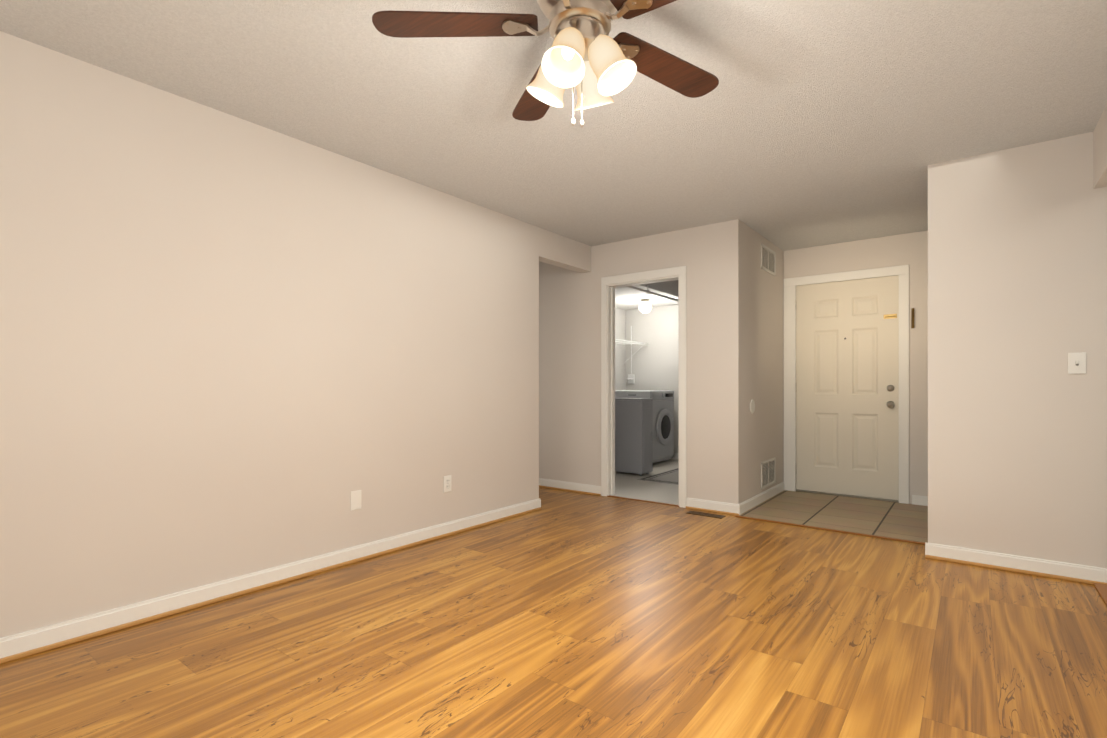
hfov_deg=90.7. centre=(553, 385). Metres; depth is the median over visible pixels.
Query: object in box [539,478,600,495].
baseboard
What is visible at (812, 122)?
ceiling
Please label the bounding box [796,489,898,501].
front door sill
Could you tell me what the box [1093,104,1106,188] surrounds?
wall
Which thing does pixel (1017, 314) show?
wall
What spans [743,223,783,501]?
wall
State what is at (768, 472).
air vent
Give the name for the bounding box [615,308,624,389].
wall
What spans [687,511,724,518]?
floor vent
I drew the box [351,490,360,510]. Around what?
electrical outlet
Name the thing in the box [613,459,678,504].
floor
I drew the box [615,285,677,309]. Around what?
ceiling
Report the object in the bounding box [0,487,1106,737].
floor
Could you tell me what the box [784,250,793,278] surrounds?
wall
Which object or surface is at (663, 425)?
washer
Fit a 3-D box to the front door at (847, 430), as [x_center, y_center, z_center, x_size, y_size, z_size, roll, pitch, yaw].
[2.819,0.022,5.275,0.887,2.056,0.044,0,0,38]
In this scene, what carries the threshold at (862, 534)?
on the floor at (568, 615)
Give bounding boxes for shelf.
[615,339,647,363]
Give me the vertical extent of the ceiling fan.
0.551 m
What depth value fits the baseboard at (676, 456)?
7.92 m
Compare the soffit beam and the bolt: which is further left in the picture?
the soffit beam
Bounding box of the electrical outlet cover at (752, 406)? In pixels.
[750,399,754,413]
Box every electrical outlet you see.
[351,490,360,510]
[444,475,450,491]
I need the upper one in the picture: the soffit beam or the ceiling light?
the soffit beam
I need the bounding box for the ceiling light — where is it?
[639,299,651,312]
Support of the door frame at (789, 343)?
attached to the wall at (914, 251)
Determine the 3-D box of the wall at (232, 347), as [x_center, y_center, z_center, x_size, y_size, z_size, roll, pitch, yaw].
[-1.914,-0.151,2.509,0.120,2.440,7.350,0,0,38]
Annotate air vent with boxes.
[761,243,775,275]
[761,457,775,489]
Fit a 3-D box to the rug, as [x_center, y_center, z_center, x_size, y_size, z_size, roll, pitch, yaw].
[1.670,1.064,6.483,0.780,0.008,1.380,0,0,38]
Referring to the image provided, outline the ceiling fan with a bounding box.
[372,0,718,127]
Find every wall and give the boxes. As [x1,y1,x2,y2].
[0,31,590,637]
[539,219,742,503]
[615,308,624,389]
[625,305,678,452]
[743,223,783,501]
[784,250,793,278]
[794,230,927,503]
[928,132,1106,568]
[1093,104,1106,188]
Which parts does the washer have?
glass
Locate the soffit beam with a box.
[641,280,677,295]
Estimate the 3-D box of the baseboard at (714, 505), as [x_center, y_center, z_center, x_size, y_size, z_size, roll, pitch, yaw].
[1.341,1.025,4.624,0.463,0.090,0.029,0,0,38]
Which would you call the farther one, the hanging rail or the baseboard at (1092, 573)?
the hanging rail
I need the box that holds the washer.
[615,390,673,462]
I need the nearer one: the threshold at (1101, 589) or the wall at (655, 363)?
the threshold at (1101, 589)
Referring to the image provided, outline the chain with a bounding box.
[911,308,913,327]
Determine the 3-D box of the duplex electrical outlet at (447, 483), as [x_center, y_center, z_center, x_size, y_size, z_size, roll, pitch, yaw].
[-0.757,0.703,3.908,0.009,0.116,0.072,0,0,38]
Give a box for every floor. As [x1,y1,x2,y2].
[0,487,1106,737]
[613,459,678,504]
[739,490,927,542]
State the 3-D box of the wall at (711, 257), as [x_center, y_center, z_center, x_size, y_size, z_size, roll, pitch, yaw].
[-0.027,-0.150,5.769,4.000,2.440,0.120,0,0,38]
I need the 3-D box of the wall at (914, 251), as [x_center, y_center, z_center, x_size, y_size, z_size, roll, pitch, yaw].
[2.941,-0.150,5.191,1.210,2.440,0.120,0,0,38]
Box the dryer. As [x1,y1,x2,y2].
[615,398,652,475]
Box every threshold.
[607,495,678,506]
[735,515,924,544]
[1093,583,1106,605]
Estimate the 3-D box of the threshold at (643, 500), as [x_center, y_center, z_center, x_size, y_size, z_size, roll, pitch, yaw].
[0.825,1.065,5.054,0.760,0.009,0.035,0,0,38]
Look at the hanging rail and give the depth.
5.79 m
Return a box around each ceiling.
[0,0,1106,250]
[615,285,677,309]
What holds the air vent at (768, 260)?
in the wall at (763, 431)
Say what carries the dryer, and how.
on the floor at (628, 485)
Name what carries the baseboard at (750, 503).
attached to the wall at (763, 431)
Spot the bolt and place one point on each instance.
(888, 316)
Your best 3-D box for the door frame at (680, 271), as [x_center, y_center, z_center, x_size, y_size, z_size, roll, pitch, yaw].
[0.849,0.013,5.087,0.872,2.115,0.138,0,0,38]
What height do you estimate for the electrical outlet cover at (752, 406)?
0.124 m
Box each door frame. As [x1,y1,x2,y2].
[601,266,685,507]
[783,265,908,503]
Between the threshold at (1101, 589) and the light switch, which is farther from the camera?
the light switch
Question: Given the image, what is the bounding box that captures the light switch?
[1068,352,1085,373]
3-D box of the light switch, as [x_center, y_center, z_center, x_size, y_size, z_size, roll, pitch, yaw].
[2.864,-0.121,2.990,0.072,0.116,0.006,0,0,38]
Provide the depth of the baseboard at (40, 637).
2.72 m
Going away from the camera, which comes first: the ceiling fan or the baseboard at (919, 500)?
the ceiling fan
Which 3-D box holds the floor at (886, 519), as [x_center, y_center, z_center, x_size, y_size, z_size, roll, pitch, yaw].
[2.438,1.087,4.619,1.310,0.046,1.400,0,0,38]
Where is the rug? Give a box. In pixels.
[637,468,678,484]
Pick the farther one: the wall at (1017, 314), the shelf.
the shelf
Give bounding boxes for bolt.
[884,314,896,318]
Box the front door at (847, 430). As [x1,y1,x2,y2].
[796,275,898,499]
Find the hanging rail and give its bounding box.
[626,285,677,301]
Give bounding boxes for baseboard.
[0,499,540,663]
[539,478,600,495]
[672,453,678,458]
[686,498,739,515]
[740,482,783,513]
[912,495,927,505]
[925,542,1106,584]

